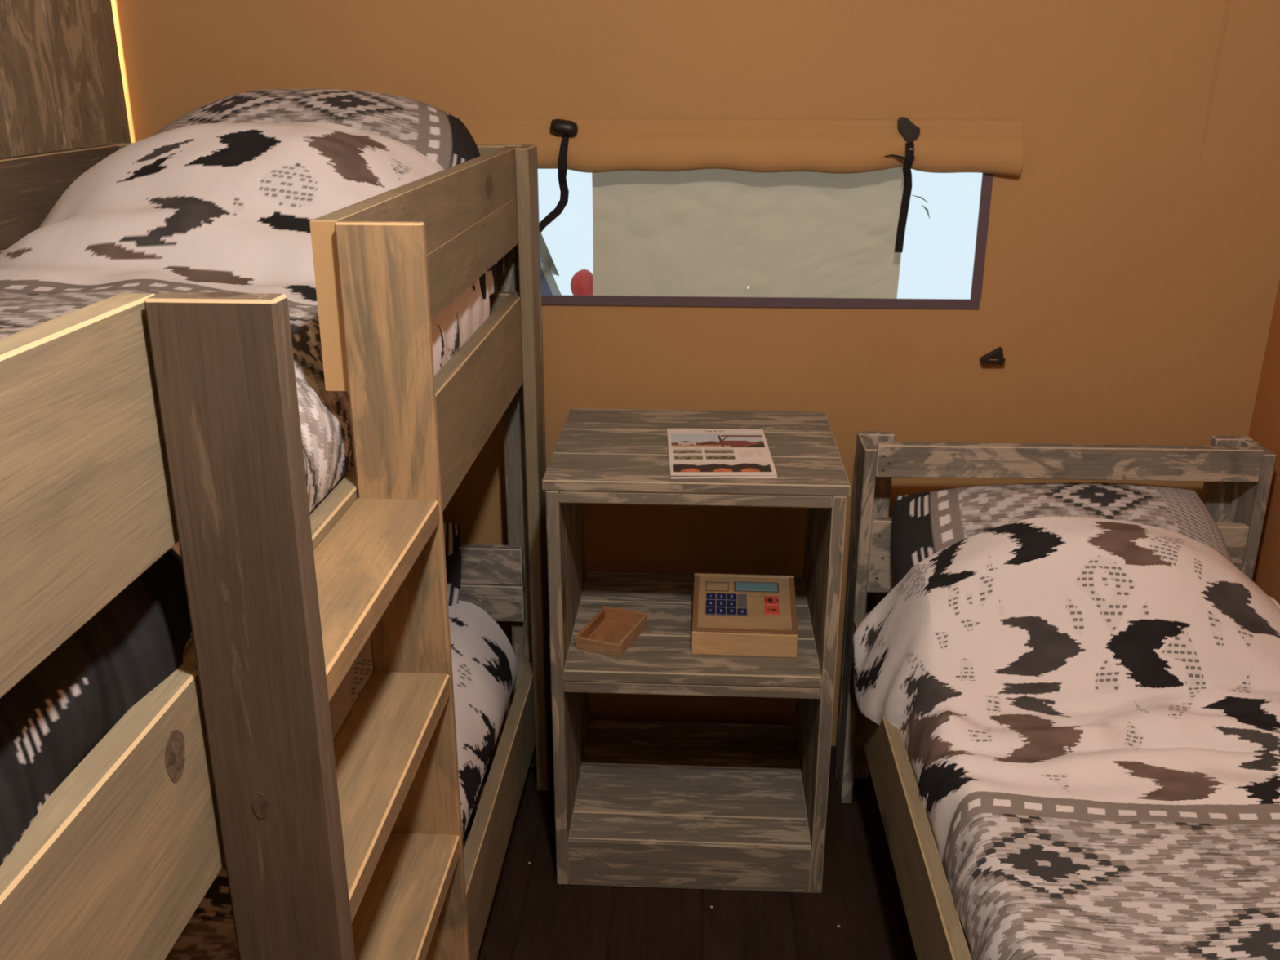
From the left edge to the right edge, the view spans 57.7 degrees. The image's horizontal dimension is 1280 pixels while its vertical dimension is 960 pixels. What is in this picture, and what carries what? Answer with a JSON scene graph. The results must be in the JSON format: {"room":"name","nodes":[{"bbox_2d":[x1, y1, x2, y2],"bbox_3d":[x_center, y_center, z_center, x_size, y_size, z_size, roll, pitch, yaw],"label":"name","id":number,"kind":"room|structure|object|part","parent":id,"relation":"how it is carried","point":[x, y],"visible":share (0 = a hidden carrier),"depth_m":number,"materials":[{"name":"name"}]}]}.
{"room":"tent bedroom","nodes":[
{"label":"tent bedroom","id":0,"kind":"room"},
{"bbox_2d":[0,0,131,158],"bbox_3d":[-1.273,0.046,0.887,0.022,2.750,3.876,1,20,3],"label":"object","id":1,"kind":"structure","parent":0,"point":[61,86],"depth_m":2.34,"materials":[{"name":"brown wood"}]},
{"bbox_2d":[465,735,917,959],"bbox_3d":[-0.564,1.365,1.342,4.000,0.040,3.920,1,20,3],"label":"floor","id":2,"kind":"structure","parent":0,"point":[531,916],"depth_m":2.50,"materials":[{"name":"brown wood"}]},
{"bbox_2d":[0,142,553,959],"bbox_3d":[-0.738,0.376,1.737,1.035,1.557,2.260,1,20,3],"label":"bunk bed","id":3,"kind":"object","parent":2,"relation":"on","point":[134,426],"visible":0.92,"depth_m":0.99,"materials":[{"name":"beige wood"}]},
{"bbox_3d":[-1.173,0.012,2.757,0.028,1.555,0.100,1,20,3],"label":"post","id":4,"kind":"part","parent":3,"relation":"part of","materials":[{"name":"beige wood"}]},
{"bbox_3d":[-0.719,-0.676,2.517,0.874,0.097,0.027,1,20,3],"label":"headboard","id":5,"kind":"part","parent":3,"relation":"part of","materials":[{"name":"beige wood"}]},
{"bbox_3d":[-0.719,0.198,2.829,0.874,0.095,0.027,1,20,3],"label":"headboard","id":6,"kind":"part","parent":3,"relation":"part of","materials":[{"name":"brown wood"}]},
{"bbox_3d":[-0.719,0.290,2.862,0.874,0.095,0.027,1,20,3],"label":"headboard","id":7,"kind":"part","parent":3,"relation":"part of","materials":[{"name":"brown wood"}]},
{"bbox_3d":[-0.341,0.910,1.870,0.030,0.191,2.203,1,20,3],"label":"rail","id":8,"kind":"part","parent":3,"relation":"part of","materials":[{"name":"beige wood"}]},
{"bbox_3d":[-0.719,-0.383,2.622,0.874,0.090,0.027,1,20,3],"label":"headboard","id":9,"kind":"part","parent":3,"relation":"part of","materials":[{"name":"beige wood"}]},
{"bbox_3d":[-0.271,0.010,2.762,0.095,1.555,0.028,1,20,3],"label":"post","id":10,"kind":"part","parent":3,"relation":"part of","materials":[{"name":"grey wood"}]},
{"bbox_3d":[-0.242,0.033,2.700,0.028,1.555,0.100,1,20,3],"label":"post","id":11,"kind":"part","parent":3,"relation":"part of","materials":[{"name":"beige wood"}]},
{"bbox_3d":[-0.783,-0.007,1.604,0.770,0.173,2.100,1,20,3],"label":"mattress","id":12,"kind":"object","parent":3,"relation":"on","visible":0},
{"bbox_2d":[0,122,489,866],"bbox_3d":[-0.768,-0.195,1.400,0.872,0.374,1.885,1,20,3],"label":"duvet","id":13,"kind":"object","parent":12,"relation":"on","point":[207,207],"visible":0.48,"depth_m":1.93,"materials":[{"name":"fabric"}]},
{"bbox_2d":[154,88,479,169],"bbox_3d":[-0.688,-0.601,2.362,0.739,0.365,0.433,3,20,7],"label":"pillow","id":14,"kind":"object","parent":12,"relation":"on","point":[442,137],"visible":0.26,"depth_m":2.33,"materials":[{"name":"fabric"}]},
{"bbox_2d":[471,256,504,299],"bbox_3d":[-0.700,-0.434,2.373,0.804,0.174,0.360,1,20,3],"label":"pillow","id":15,"kind":"object","parent":12,"relation":"on","point":[495,273],"visible":0.04,"depth_m":2.36,"materials":[{"name":"fabric"}]},
{"bbox_3d":[-0.803,0.852,1.912,0.730,0.198,2.100,1,20,3],"label":"mattress","id":16,"kind":"object","parent":3,"relation":"on","visible":0},
{"bbox_2d":[164,600,517,959],"bbox_3d":[-0.777,0.707,1.816,0.844,0.250,2.060,1,20,3],"label":"duvet","id":17,"kind":"object","parent":16,"relation":"on","point":[483,659],"visible":0.1,"depth_m":2.43,"materials":[{"name":"fabric"}]},
{"bbox_2d":[443,521,461,605],"bbox_3d":[-0.754,0.281,2.741,0.660,0.316,0.372,2,20,7],"label":"pillow","id":18,"kind":"object","parent":16,"relation":"on","point":[452,543],"visible":0.03,"depth_m":2.76,"materials":[{"name":"fabric"}]},
{"bbox_2d":[542,408,850,893],"bbox_3d":[0.121,0.371,2.643,0.597,0.956,0.507,1,20,3],"label":"nightstand","id":19,"kind":"object","parent":2,"relation":"on","point":[732,806],"visible":0.96,"depth_m":2.55,"materials":[{"name":"grey wood"}]},
{"bbox_3d":[-0.159,0.377,2.660,0.026,0.934,0.503,1,20,3],"label":"panel","id":20,"kind":"part","parent":19,"relation":"part of","materials":[{"name":"grey wood"}]},
{"bbox_2d":[575,605,646,657],"bbox_3d":[-0.062,0.328,2.532,0.105,0.034,0.150,8,21,21],"label":"wooden tray","id":21,"kind":"object","parent":19,"relation":"on","point":[611,631],"visible":1,"depth_m":2.54,"materials":[{"name":"brown wood"}]},
{"bbox_3d":[0.108,0.431,2.415,0.532,0.028,0.024,1,20,3],"label":"shelf rail","id":22,"kind":"part","parent":19,"relation":"part of","materials":[{"name":"grey wood"}]},
{"bbox_3d":[0.108,0.034,2.272,0.532,0.026,0.026,1,20,3],"label":"rail","id":23,"kind":"part","parent":19,"relation":"part of","materials":[{"name":"grey wood"}]},
{"bbox_2d":[666,428,777,479],"bbox_3d":[0.165,-0.059,2.413,0.211,0.007,0.318,0,20,0],"label":"leaflet","id":24,"kind":"object","parent":19,"relation":"on","point":[693,453],"visible":1,"depth_m":2.40,"materials":[{"name":"paper"}]},
{"bbox_2d":[691,573,797,657],"bbox_3d":[0.227,0.292,2.528,0.222,0.105,0.190,1,20,4],"label":"cash register","id":25,"kind":"object","parent":19,"relation":"on","point":[733,614],"visible":1,"depth_m":2.48,"materials":[{"name":"brown wood"}]},
{"bbox_3d":[0.227,0.265,2.525,0.200,0.045,0.173,1,20,4],"label":"lid","id":26,"kind":"part","parent":25,"relation":"part of","materials":[{"name":"brown wood"}]},
{"bbox_3d":[0.399,0.387,2.633,0.027,0.934,0.503,1,20,3],"label":"panel","id":27,"kind":"part","parent":19,"relation":"part of","materials":[{"name":"grey wood"}]},
{"bbox_2d":[835,431,1276,959],"bbox_3d":[0.904,0.648,1.905,0.888,0.930,1.946,1,20,2],"label":"bed","id":28,"kind":"object","parent":2,"relation":"on","point":[1236,472],"visible":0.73,"depth_m":2.55,"materials":[{"name":"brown wood"}]},
{"bbox_3d":[0.512,0.348,2.761,0.027,0.920,0.110,1,20,2],"label":"post","id":29,"kind":"part","parent":28,"relation":"part of","materials":[{"name":"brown wood"}]},
{"bbox_3d":[0.543,0.325,2.825,0.083,0.920,0.028,1,20,2],"label":"post","id":30,"kind":"part","parent":28,"relation":"part of","materials":[{"name":"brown wood"}]},
{"bbox_3d":[0.473,0.694,1.925,0.027,0.187,1.698,1,20,2],"label":"rail","id":31,"kind":"part","parent":28,"relation":"part of","materials":[{"name":"beige wood"}]},
{"bbox_3d":[0.940,0.178,2.639,0.833,0.178,0.028,1,20,2],"label":"headboard","id":32,"kind":"part","parent":28,"relation":"part of","materials":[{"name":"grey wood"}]},
{"bbox_3d":[0.940,-0.040,2.561,0.833,0.075,0.029,1,20,2],"label":"head rail","id":33,"kind":"part","parent":28,"relation":"part of","materials":[{"name":"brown wood"}]},
{"bbox_3d":[1.347,0.336,2.793,0.083,0.920,0.028,1,20,2],"label":"post","id":34,"kind":"part","parent":28,"relation":"part of","materials":[{"name":"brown wood"}]},
{"bbox_3d":[1.372,0.360,2.726,0.027,0.920,0.110,1,20,2],"label":"post","id":35,"kind":"part","parent":28,"relation":"part of","materials":[{"name":"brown wood"}]},
{"bbox_3d":[0.914,0.667,1.908,0.728,0.186,1.640,1,20,2],"label":"mattress","id":36,"kind":"object","parent":28,"relation":"on","visible":0},
{"bbox_2d":[890,482,1232,584],"bbox_3d":[0.911,0.181,2.515,0.720,0.276,0.357,1,20,3],"label":"pillow","id":37,"kind":"object","parent":36,"relation":"on","point":[924,524],"visible":0.27,"depth_m":2.53,"materials":[{"name":"fabric"}]},
{"bbox_2d":[853,516,1279,959],"bbox_3d":[0.867,0.493,1.770,0.878,0.414,1.455,1,20,2],"label":"duvet","id":38,"kind":"object","parent":36,"relation":"on","point":[1086,711],"visible":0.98,"depth_m":2.04,"materials":[{"name":"fabric"}]},
{"bbox_2d":[111,0,1279,745],"bbox_3d":[-0.502,-0.602,2.699,3.920,2.750,0.008,1,20,3],"label":"wall","id":39,"kind":"structure","parent":0,"point":[1131,277],"depth_m":2.60,"materials":[{"name":"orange fabric"}]},
{"bbox_2d":[459,118,1022,177],"bbox_3d":[0.204,-0.741,2.589,1.275,0.120,0.039,1,20,3],"label":"flap","id":40,"kind":"object","parent":39,"relation":"attached to","point":[598,145],"visible":0.89,"depth_m":2.58,"materials":[{"name":"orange fabric"}]},
{"bbox_2d":[539,119,577,232],"bbox_3d":[-0.190,-0.685,2.625,0.104,0.252,0.044,1,20,3],"label":"strap","id":41,"kind":"object","parent":40,"relation":"attached to","point":[566,128],"visible":0.99,"depth_m":2.59,"materials":[{"name":"black fabric"}]},
{"bbox_2d":[884,116,920,253],"bbox_3d":[0.578,-0.655,2.591,0.075,0.297,0.039,1,20,3],"label":"strap","id":42,"kind":"object","parent":40,"relation":"attached to","point":[910,132],"visible":1,"depth_m":2.57,"materials":[{"name":"black fabric"}]},
{"bbox_2d":[541,173,993,309],"bbox_3d":[0.256,-0.575,2.664,1.068,0.357,0.008,1,20,3],"label":"window","id":43,"kind":"structure","parent":39,"relation":"in","point":[987,179],"depth_m":2.71,"materials":[{"name":"purple plastic"}]},
{"bbox_2d":[979,346,1005,364],"bbox_3d":[0.826,-0.289,2.717,0.054,0.041,0.032,1,20,3],"label":"clip","id":44,"kind":"object","parent":39,"relation":"attached to","point":[996,356],"visible":1,"depth_m":2.71,"materials":[{"name":"black plastic"}]},
{"bbox_2d":[1248,279,1279,604],"bbox_3d":[1.353,0.089,0.767,0.040,2.750,3.900,1,20,3],"label":"wall","id":45,"kind":"structure","parent":0,"point":[1264,428],"depth_m":2.65,"materials":[{"name":"orange fabric"}]},
{"label":"outside","id":46,"kind":"structure","parent":0,"visible":0},
{"bbox_2d":[912,195,929,218],"bbox_3d":[0.701,-0.722,3.013,0.108,0.085,0.002,1,20,3],"label":"twig","id":47,"kind":"object","parent":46,"point":[922,197],"visible":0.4,"depth_m":3.02,"materials":[{"name":"grey plant"}]},
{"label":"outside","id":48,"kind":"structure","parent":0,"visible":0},
{"bbox_2d":[539,231,559,275],"bbox_3d":[-0.249,-0.622,3.106,0.064,0.155,0.012,-2,20,-6],"label":"flap","id":49,"kind":"object","parent":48,"point":[545,255],"visible":0.65,"depth_m":3.12,"materials":[{"name":"grey fabric"}]},
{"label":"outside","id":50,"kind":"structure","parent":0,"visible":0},
{"bbox_2d":[540,257,561,295],"bbox_3d":[-0.372,-0.619,3.193,0.430,0.650,0.125,1,20,3],"label":"tarp","id":51,"kind":"object","parent":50,"point":[548,285],"visible":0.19,"depth_m":3.15,"materials":[{"name":"blue fabric"}]},
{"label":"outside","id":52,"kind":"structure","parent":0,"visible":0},
{"bbox_2d":[570,269,592,295],"bbox_3d":[-0.145,-0.497,2.971,0.065,0.083,0.072,1,20,3],"label":"bag","id":53,"kind":"object","parent":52,"point":[581,283],"visible":0.67,"depth_m":2.94,"materials":[{"name":"fabric"}]},
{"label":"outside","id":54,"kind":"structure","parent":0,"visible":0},
{"bbox_2d":[591,167,903,298],"bbox_3d":[0.248,-0.610,2.722,0.733,0.750,0.028,1,20,3],"label":"hanging cloth","id":55,"kind":"object","parent":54,"point":[713,233],"visible":0.39,"depth_m":2.73,"materials":[{"name":"beige fabric"}]}
]}

